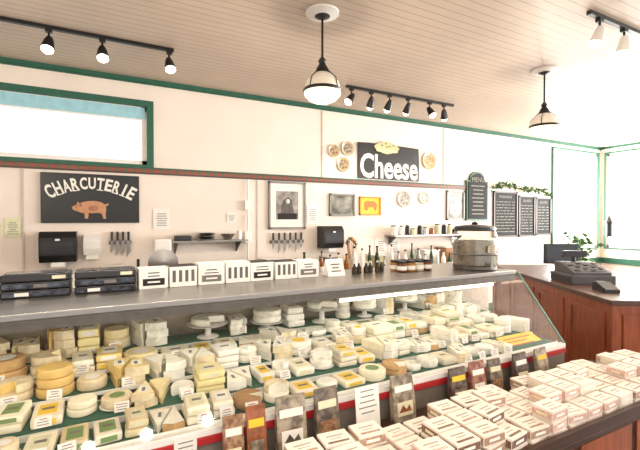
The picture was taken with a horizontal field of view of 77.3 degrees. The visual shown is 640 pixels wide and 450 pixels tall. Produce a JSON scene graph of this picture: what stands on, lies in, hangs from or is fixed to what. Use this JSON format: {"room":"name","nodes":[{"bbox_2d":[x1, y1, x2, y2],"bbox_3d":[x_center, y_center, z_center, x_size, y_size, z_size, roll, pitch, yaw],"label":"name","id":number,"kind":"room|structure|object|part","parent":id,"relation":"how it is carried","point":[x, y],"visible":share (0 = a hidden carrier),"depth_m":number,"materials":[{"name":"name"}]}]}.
{"room":"food shop","nodes":[
{"label":"food shop","id":0,"kind":"room"},
{"bbox_2d":[0,64,600,302],"bbox_3d":[0.606,-0.056,6.053,12.700,3.260,0.150,0,1,-28],"label":"wall","id":1,"kind":"structure","parent":0,"point":[193,130],"depth_m":5.23,"materials":[{"name":"paint"}]},
{"bbox_2d":[5,218,20,237],"bbox_3d":[-3.088,0.030,4.022,0.130,0.200,0.008,0,1,-28],"label":"notice","id":2,"kind":"object","parent":1,"relation":"attached to","point":[12,225],"visible":1,"depth_m":4.02,"materials":[{"name":"beige paper"}]},
{"bbox_2d":[22,169,24,270],"bbox_3d":[-3.014,0.039,4.063,0.018,1.220,0.011,0,1,-28],"label":"trim","id":3,"kind":"structure","parent":1,"relation":"attached to","point":[23,229],"depth_m":4.06,"materials":[{"name":"paint"}]},
{"bbox_2d":[38,231,77,266],"bbox_3d":[-2.691,0.249,4.118,0.320,0.360,0.212,0,1,-28],"label":"paper towel dispenser","id":4,"kind":"object","parent":1,"relation":"attached to","point":[57,248],"visible":1,"depth_m":4.05,"materials":[{"name":"black plastic"}]},
{"bbox_2d":[0,82,153,167],"bbox_3d":[-3.319,-1.029,3.921,3.120,0.760,0.110,0,1,-28],"label":"window","id":5,"kind":"structure","parent":1,"relation":"in","point":[14,99],"depth_m":4.29,"materials":[{"name":"green paint"}]},
{"bbox_2d":[40,172,138,222],"bbox_3d":[-2.463,-0.287,4.328,0.925,0.525,0.040,0,1,-28],"label":"sign","id":6,"kind":"object","parent":1,"relation":"attached to","point":[65,197],"visible":1,"depth_m":4.30,"materials":[{"name":"black wood"}]},
{"bbox_2d":[83,235,100,258],"bbox_3d":[-2.444,0.236,4.293,0.160,0.260,0.132,0,1,-28],"label":"soap dispenser","id":7,"kind":"object","parent":1,"relation":"attached to","point":[91,243],"visible":1,"depth_m":4.26,"materials":[{"name":"white plastic"}]},
{"bbox_2d":[109,232,130,255],"bbox_3d":[-2.226,0.218,4.459,0.220,0.287,0.040,0,1,-28],"label":"rack","id":8,"kind":"object","parent":1,"relation":"attached to","point":[117,242],"visible":1,"depth_m":4.45,"materials":[{"name":"metal"}]},
{"bbox_2d":[153,209,169,229],"bbox_3d":[-1.848,-0.068,4.672,0.185,0.240,0.008,0,1,-28],"label":"notice","id":9,"kind":"object","parent":1,"relation":"attached to","point":[161,217],"visible":1,"depth_m":4.67,"materials":[{"name":"white paper"}]},
{"bbox_2d":[171,230,247,253],"bbox_3d":[-1.336,0.205,4.807,0.900,0.270,0.250,0,1,-28],"label":"wall shelf","id":10,"kind":"object","parent":1,"relation":"attached to","point":[238,241],"depth_m":4.73,"materials":[{"name":"metal"}]},
{"bbox_3d":[-1.325,0.125,4.806,0.800,0.110,0.220,0,1,-28],"label":"tableware on the shelf","id":11,"kind":"part","parent":10,"relation":"part of","materials":[{"name":"black ceramic"}]},
{"bbox_2d":[227,213,235,221],"bbox_3d":[-1.118,-0.093,5.055,0.120,0.120,0.008,0,1,-28],"label":"notice","id":12,"kind":"object","parent":1,"relation":"attached to","point":[231,217],"visible":1,"depth_m":5.05,"materials":[{"name":"white paper"}]},
{"bbox_2d":[0,159,465,189],"bbox_3d":[-1.229,-0.625,4.969,8.450,0.075,0.045,0,1,-28],"label":"trim","id":13,"kind":"structure","parent":1,"relation":"attached to","point":[8,163],"depth_m":4.85,"materials":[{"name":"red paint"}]},
{"bbox_2d":[244,179,251,259],"bbox_3d":[-0.927,0.036,5.133,0.090,1.240,0.050,0,1,-28],"label":"conduit","id":14,"kind":"object","parent":1,"relation":"attached to","point":[247,203],"visible":0.9,"depth_m":5.12,"materials":[{"name":"white plastic"}]},
{"bbox_2d":[256,180,257,259],"bbox_3d":[-0.818,0.025,5.216,0.018,1.220,0.011,0,1,-28],"label":"trim","id":15,"kind":"structure","parent":1,"relation":"attached to","point":[256,180],"depth_m":5.21,"materials":[{"name":"paint"}]},
{"bbox_2d":[268,181,305,228],"bbox_3d":[-0.440,-0.264,5.395,0.540,0.634,0.058,0,1,-28],"label":"framed photograph","id":16,"kind":"object","parent":1,"relation":"attached to","point":[286,200],"visible":1,"depth_m":5.39,"materials":[{"name":"white paper"}]},
{"bbox_2d":[270,232,303,252],"bbox_3d":[-0.442,0.247,5.396,0.490,0.289,0.040,0,1,-28],"label":"magnetic knife strip","id":17,"kind":"object","parent":1,"relation":"attached to","point":[272,241],"visible":1,"depth_m":5.37,"materials":[{"name":"metal"}]},
{"bbox_2d":[0,57,601,149],"bbox_3d":[0.649,-1.655,5.951,12.700,0.060,0.030,0,1,-28],"label":"trim","id":18,"kind":"structure","parent":1,"relation":"attached to","point":[3,60],"depth_m":5.10,"materials":[{"name":"green paint"}]},
{"bbox_2d":[307,205,318,223],"bbox_3d":[-0.100,-0.150,5.589,0.180,0.260,0.008,0,1,-28],"label":"notice","id":19,"kind":"object","parent":1,"relation":"attached to","point":[312,210],"visible":1,"depth_m":5.59,"materials":[{"name":"white paper"}]},
{"bbox_2d":[322,111,322,176],"bbox_3d":[0.032,-1.141,5.647,0.018,0.940,0.011,0,1,-28],"label":"trim","id":20,"kind":"structure","parent":1,"relation":"attached to","point":[322,111],"depth_m":5.64,"materials":[{"name":"paint"}]},
{"bbox_2d":[317,226,343,251],"bbox_3d":[0.151,0.192,5.610,0.320,0.355,0.212,0,1,-28],"label":"paper towel dispenser","id":21,"kind":"object","parent":1,"relation":"attached to","point":[330,238],"visible":1,"depth_m":5.54,"materials":[{"name":"black plastic"}]},
{"bbox_2d":[329,144,339,156],"bbox_3d":[0.196,-1.062,5.723,0.180,0.180,0.024,0,1,-28],"label":"decorative plate","id":22,"kind":"object","parent":1,"relation":"attached to","point":[334,150],"visible":1,"depth_m":5.72,"materials":[{"name":"ceramic"}]},
{"bbox_2d":[329,193,354,215],"bbox_3d":[0.324,-0.292,5.797,0.425,0.320,0.030,0,1,-28],"label":"print","id":23,"kind":"object","parent":1,"relation":"attached to","point":[339,204],"visible":1,"depth_m":5.79,"materials":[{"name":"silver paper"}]},
{"bbox_2d":[337,157,349,171],"bbox_3d":[0.338,-0.877,5.800,0.210,0.210,0.024,0,1,-28],"label":"decorative plate","id":24,"kind":"object","parent":1,"relation":"attached to","point":[343,163],"visible":1,"depth_m":5.80,"materials":[{"name":"ceramic"}]},
{"bbox_2d":[342,141,353,155],"bbox_3d":[0.400,-1.113,5.829,0.210,0.210,0.024,0,1,-28],"label":"decorative plate","id":25,"kind":"object","parent":1,"relation":"attached to","point":[347,147],"visible":1,"depth_m":5.83,"materials":[{"name":"ceramic"}]},
{"bbox_2d":[359,196,380,214],"bbox_3d":[0.758,-0.288,6.025,0.386,0.275,0.030,0,1,-28],"label":"poster","id":26,"kind":"object","parent":1,"relation":"attached to","point":[367,205],"visible":1,"depth_m":6.02,"materials":[{"name":"yellow paper"}]},
{"bbox_2d":[375,237,385,253],"bbox_3d":[0.931,0.318,6.136,0.210,0.250,0.008,0,1,-28],"label":"notice","id":27,"kind":"object","parent":1,"relation":"attached to","point":[380,242],"visible":0.83,"depth_m":6.14,"materials":[{"name":"white paper"}]},
{"bbox_2d":[357,141,418,181],"bbox_3d":[1.080,-0.989,6.175,1.165,0.584,0.048,0,1,-28],"label":"sign","id":28,"kind":"object","parent":1,"relation":"attached to","point":[385,160],"visible":1,"depth_m":6.14,"materials":[{"name":"black wood"}]},
{"bbox_2d":[388,238,399,254],"bbox_3d":[1.162,0.342,6.257,0.230,0.260,0.008,0,1,-28],"label":"notice","id":29,"kind":"object","parent":1,"relation":"attached to","point":[396,243],"visible":0.7,"depth_m":6.26,"materials":[{"name":"white paper"}]},
{"bbox_2d":[398,191,409,206],"bbox_3d":[1.323,-0.409,6.323,0.250,0.250,0.024,0,1,-28],"label":"decorative plate","id":30,"kind":"object","parent":1,"relation":"attached to","point":[403,197],"visible":1,"depth_m":6.32,"materials":[{"name":"ceramic"}]},
{"bbox_2d":[419,192,428,203],"bbox_3d":[1.690,-0.441,6.515,0.200,0.200,0.024,0,1,-28],"label":"decorative plate","id":31,"kind":"object","parent":1,"relation":"attached to","point":[424,197],"visible":1,"depth_m":6.51,"materials":[{"name":"ceramic"}]},
{"bbox_2d":[385,233,468,244],"bbox_3d":[1.740,0.230,6.423,1.550,0.160,0.250,0,1,-28],"label":"wall shelf","id":32,"kind":"object","parent":1,"relation":"attached to","point":[391,238],"visible":0.92,"depth_m":6.29,"materials":[{"name":"wood"}]},
{"bbox_2d":[423,152,435,168],"bbox_3d":[1.786,-1.052,6.557,0.280,0.280,0.024,0,1,-28],"label":"decorative plate","id":33,"kind":"object","parent":1,"relation":"attached to","point":[429,161],"visible":1,"depth_m":6.56,"materials":[{"name":"ceramic"}]},
{"bbox_2d":[443,128,443,183],"bbox_3d":[2.077,-1.154,6.721,0.018,0.940,0.011,0,1,-28],"label":"trim","id":34,"kind":"structure","parent":1,"relation":"attached to","point":[443,128],"depth_m":6.71,"materials":[{"name":"paint"}]},
{"bbox_2d":[446,190,464,219],"bbox_3d":[2.318,-0.336,6.843,0.410,0.500,0.030,0,1,-28],"label":"framed print","id":35,"kind":"object","parent":1,"relation":"attached to","point":[455,200],"visible":1,"depth_m":6.84,"materials":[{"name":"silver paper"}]},
{"bbox_2d":[465,171,487,220],"bbox_3d":[2.775,-0.513,7.069,0.530,0.870,0.052,0,1,-28],"label":"menu sign","id":36,"kind":"object","parent":1,"relation":"attached to","point":[476,188],"visible":1,"depth_m":7.03,"materials":[{"name":"green paint"}]},
{"bbox_2d":[492,191,517,237],"bbox_3d":[3.448,-0.198,7.436,0.660,0.850,0.035,0,1,-28],"label":"chalkboard menu","id":37,"kind":"object","parent":1,"relation":"attached to","point":[505,203],"visible":0.99,"depth_m":7.43,"materials":[{"name":"brown wood"}]},
{"bbox_2d":[522,139,522,183],"bbox_3d":[3.875,-1.216,7.664,0.018,0.840,0.011,0,1,-28],"label":"trim","id":38,"kind":"structure","parent":1,"relation":"attached to","point":[522,139],"depth_m":7.66,"materials":[{"name":"paint"}]},
{"bbox_2d":[491,180,554,199],"bbox_3d":[3.881,-0.661,7.581,1.843,0.342,0.150,0,1,-28],"label":"leaf garland","id":39,"kind":"object","parent":1,"relation":"attached to","point":[525,188],"visible":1,"depth_m":7.55},
{"bbox_2d":[518,195,535,236],"bbox_3d":[3.988,-0.172,7.720,0.480,0.790,0.035,0,1,-28],"label":"chalkboard menu","id":40,"kind":"object","parent":1,"relation":"attached to","point":[526,204],"visible":1,"depth_m":7.71,"materials":[{"name":"brown wood"}]},
{"bbox_2d":[535,197,551,234],"bbox_3d":[4.439,-0.174,7.957,0.480,0.750,0.035,0,1,-28],"label":"chalkboard menu","id":41,"kind":"object","parent":1,"relation":"attached to","point":[543,205],"visible":0.99,"depth_m":7.95,"materials":[{"name":"brown wood"}]},
{"bbox_2d":[551,146,599,248],"bbox_3d":[5.416,-0.534,8.513,1.680,2.115,0.110,0,1,-28],"label":"window","id":42,"kind":"structure","parent":1,"relation":"in","point":[554,149],"depth_m":8.84,"materials":[{"name":"green paint"}]},
{"bbox_2d":[553,257,600,264],"bbox_3d":[5.506,0.783,8.529,1.670,0.120,0.035,0,1,-28],"label":"trim","id":43,"kind":"structure","parent":1,"relation":"attached to","point":[596,259],"depth_m":8.84,"materials":[{"name":"green paint"}]},
{"bbox_2d":[0,0,639,146],"bbox_3d":[2.582,-1.688,2.268,13.000,0.100,8.653,0,1,-28],"label":"ceiling","id":44,"kind":"structure","parent":0,"point":[479,57],"depth_m":3.85,"materials":[{"name":"white wood"}]},
{"bbox_2d":[0,16,175,73],"bbox_3d":[-2.022,-1.529,3.412,1.509,0.248,0.124,0,1,-28],"label":"track light","id":45,"kind":"object","parent":44,"relation":"hanging from","point":[47,46],"visible":1,"depth_m":3.44,"materials":[{"name":"black metal"}]},
{"bbox_2d":[303,4,341,104],"bbox_3d":[0.019,-1.299,3.111,0.304,0.700,0.304,0,1,-28],"label":"pendant lamp","id":46,"kind":"object","parent":44,"relation":"hanging from","point":[322,87],"visible":1,"depth_m":3.04,"materials":[{"name":"white glass"}]},
{"bbox_2d":[344,85,453,120],"bbox_3d":[1.075,-1.553,5.180,1.762,0.243,0.178,0,1,-28],"label":"track light","id":47,"kind":"object","parent":44,"relation":"hanging from","point":[349,99],"visible":1,"depth_m":5.10,"materials":[{"name":"black metal"}]},
{"bbox_2d":[528,65,559,135],"bbox_3d":[2.410,-1.314,4.299,0.304,0.700,0.304,0,1,-28],"label":"pendant lamp","id":48,"kind":"object","parent":44,"relation":"hanging from","point":[544,123],"visible":1,"depth_m":4.23,"materials":[{"name":"white glass"}]},
{"bbox_2d":[604,143,613,236],"bbox_3d":[6.052,-0.735,8.364,0.180,1.960,0.180,0,1,-28],"label":"hanging lantern","id":49,"kind":"object","parent":44,"relation":"hanging from","point":[608,222],"visible":1,"depth_m":8.35,"materials":[{"name":"black metal"}]},
{"bbox_2d":[586,10,639,56],"bbox_3d":[2.828,-1.526,3.490,1.730,0.256,0.110,0,1,-28],"label":"track light","id":50,"kind":"object","parent":44,"relation":"hanging from","point":[597,39],"visible":1,"depth_m":3.21,"materials":[{"name":"white metal"}]},
{"bbox_2d":[600,144,639,274],"bbox_3d":[8.271,-0.046,5.275,0.150,3.260,8.653,0,1,-28],"label":"wall","id":51,"kind":"structure","parent":0,"point":[607,253],"depth_m":8.72,"materials":[{"name":"paint"}]},
{"bbox_2d":[601,257,639,265],"bbox_3d":[7.422,0.806,6.708,0.030,0.120,4.960,0,1,-28],"label":"trim","id":52,"kind":"structure","parent":51,"relation":"attached to","point":[603,259],"depth_m":8.55,"materials":[{"name":"green paint"}]},
{"bbox_2d":[602,142,639,149],"bbox_3d":[8.235,-1.652,5.130,0.030,0.045,8.465,0,1,-28],"label":"trim","id":53,"kind":"structure","parent":51,"relation":"attached to","point":[635,143],"depth_m":8.52,"materials":[{"name":"green paint"}]},
{"bbox_2d":[604,148,639,250],"bbox_3d":[8.057,-0.497,5.568,0.110,2.115,7.450,0,1,-28],"label":"window","id":54,"kind":"structure","parent":51,"relation":"in","point":[630,151],"depth_m":8.80,"materials":[{"name":"green paint"}]},
{"bbox_3d":[2.582,1.671,2.310,13.000,0.100,8.653,0,1,-28],"label":"floor","id":55,"kind":"structure","parent":0,"visible":0},
{"bbox_2d":[0,262,565,449],"bbox_3d":[-0.355,0.996,2.346,4.241,1.250,1.059,0,1,-28],"label":"display case","id":56,"kind":"object","parent":55,"relation":"on","point":[22,317],"visible":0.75,"depth_m":2.21,"materials":[{"name":"metal"}]},
{"bbox_2d":[0,266,135,299],"bbox_3d":[-1.650,0.311,2.050,1.280,0.124,0.164,0,1,-28],"label":"package","id":57,"kind":"object","parent":56,"relation":"on","point":[57,282],"visible":1,"depth_m":2.13,"materials":[{"name":"black plastic"}]},
{"bbox_2d":[137,259,318,289],"bbox_3d":[-0.555,0.301,2.614,1.164,0.130,0.154,0,1,-28],"label":"cartons","id":58,"kind":"object","parent":56,"relation":"on","point":[229,271],"visible":1,"depth_m":2.52,"materials":[{"name":"white cardboard"}]},
{"bbox_2d":[0,290,529,449],"bbox_3d":[-0.331,0.701,2.361,4.135,0.308,0.982,0,1,-28],"label":"cheese","id":59,"kind":"object","parent":56,"relation":"in","point":[207,361],"visible":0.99,"depth_m":2.17,"materials":[{"name":"yellow food"}]},
{"bbox_2d":[322,258,344,276],"bbox_3d":[0.099,0.303,2.891,0.140,0.119,0.100,0,1,-28],"label":"tent card","id":60,"kind":"object","parent":56,"relation":"on","point":[332,267],"visible":1,"depth_m":2.87,"materials":[{"name":"white paper"}]},
{"bbox_2d":[352,260,383,273],"bbox_3d":[0.365,0.317,3.031,0.300,0.088,0.059,0,1,-28],"label":"oil bottles","id":61,"kind":"object","parent":56,"relation":"on","point":[378,268],"visible":1,"depth_m":3.00,"materials":[{"name":"black glass"}]},
{"bbox_2d":[390,258,431,272],"bbox_3d":[0.721,0.317,3.164,0.328,0.086,0.157,0,1,-28],"label":"jars","id":62,"kind":"object","parent":56,"relation":"on","point":[418,264],"visible":1,"depth_m":3.11,"materials":[{"name":"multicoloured glass"}]},
{"bbox_2d":[452,222,498,270],"bbox_3d":[1.272,0.164,3.291,0.362,0.387,0.375,0,1,26],"label":"kettle","id":63,"kind":"object","parent":56,"relation":"on","point":[468,254],"visible":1,"depth_m":3.15,"materials":[{"name":"metal"}]},
{"bbox_2d":[496,331,540,345],"bbox_3d":[1.460,0.841,2.889,0.380,0.063,0.150,0,1,-28],"label":"card","id":64,"kind":"object","parent":56,"relation":"on","point":[525,337],"visible":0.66,"depth_m":2.91,"materials":[{"name":"yellow paper"}]},
{"bbox_2d":[458,283,488,310],"bbox_3d":[-0.862,1.140,4.819,7.740,0.900,0.610,0,1,-28],"label":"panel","id":65,"kind":"structure","parent":55,"relation":"on","point":[479,296],"depth_m":6.26,"materials":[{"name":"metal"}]},
{"bbox_2d":[136,239,177,274],"bbox_3d":[-1.766,0.425,4.359,0.500,0.539,0.350,0,1,-28],"label":"deli slicer","id":66,"kind":"object","parent":65,"relation":"on","point":[162,255],"visible":0.48,"depth_m":4.34,"materials":[{"name":"silver metal"}]},
{"bbox_2d":[346,236,357,268],"bbox_3d":[0.462,0.421,5.760,0.196,0.512,0.130,0,1,-28],"label":"utensil crock","id":67,"kind":"object","parent":65,"relation":"on","point":[349,239],"visible":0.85,"depth_m":5.73,"materials":[{"name":"wood"}]},
{"bbox_2d":[346,360,639,449],"bbox_3d":[0.919,1.299,2.084,2.850,0.650,0.606,0,1,-28],"label":"shelf","id":68,"kind":"object","parent":55,"relation":"on","point":[619,429],"visible":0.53,"depth_m":2.06,"materials":[{"name":"brown wood"}]},
{"bbox_2d":[354,383,380,425],"bbox_3d":[0.238,0.916,1.989,0.140,0.223,0.060,0,1,-28],"label":"price sign","id":69,"kind":"object","parent":68,"relation":"on","point":[367,407],"visible":0.81,"depth_m":1.99,"materials":[{"name":"white paper"}]},
{"bbox_2d":[222,346,548,449],"bbox_3d":[0.557,0.897,2.169,2.170,0.251,0.061,0,1,-28],"label":"snack packets","id":70,"kind":"object","parent":68,"relation":"on","point":[290,410],"visible":0.8,"depth_m":1.89,"materials":[{"name":"brown plastic"}]},
{"bbox_2d":[284,349,639,449],"bbox_3d":[1.033,0.946,2.089,2.565,0.154,0.462,0,1,-28],"label":"boxes","id":71,"kind":"object","parent":68,"relation":"on","point":[540,405],"visible":0.99,"depth_m":1.92,"materials":[{"name":"white cardboard"}]},
{"bbox_2d":[492,264,639,362],"bbox_3d":[3.104,1.093,4.527,1.361,1.000,2.662,0,1,3],"label":"counter","id":72,"kind":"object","parent":55,"relation":"on","point":[590,322],"depth_m":3.87,"materials":[{"name":"brown wood"}]},
{"bbox_2d":[543,244,578,272],"bbox_3d":[2.916,0.408,4.877,0.386,0.360,0.200,0,1,-15],"label":"computer monitor","id":73,"kind":"object","parent":72,"relation":"on","point":[551,252],"visible":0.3,"depth_m":4.84,"materials":[{"name":"plastic"}]},
{"bbox_2d":[561,231,604,261],"bbox_3d":[5.108,0.836,7.844,0.640,1.433,0.788,0,1,-28],"label":"potted plant","id":74,"kind":"object","parent":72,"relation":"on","point":[581,241],"visible":0.28,"depth_m":7.80,"materials":[{"name":"green plant"}]},
{"bbox_2d":[551,250,615,284],"bbox_3d":[2.744,0.437,4.198,0.424,0.320,0.420,0,1,3],"label":"cash register","id":75,"kind":"object","parent":72,"relation":"on","point":[573,272],"visible":1,"depth_m":4.12,"materials":[{"name":"plastic"}]},
{"bbox_2d":[592,281,619,292],"bbox_3d":[2.604,0.564,3.646,0.120,0.080,0.200,0,1,3],"label":"card terminal","id":76,"kind":"object","parent":72,"relation":"on","point":[602,286],"visible":1,"depth_m":3.62,"materials":[{"name":"plastic"}]}
]}

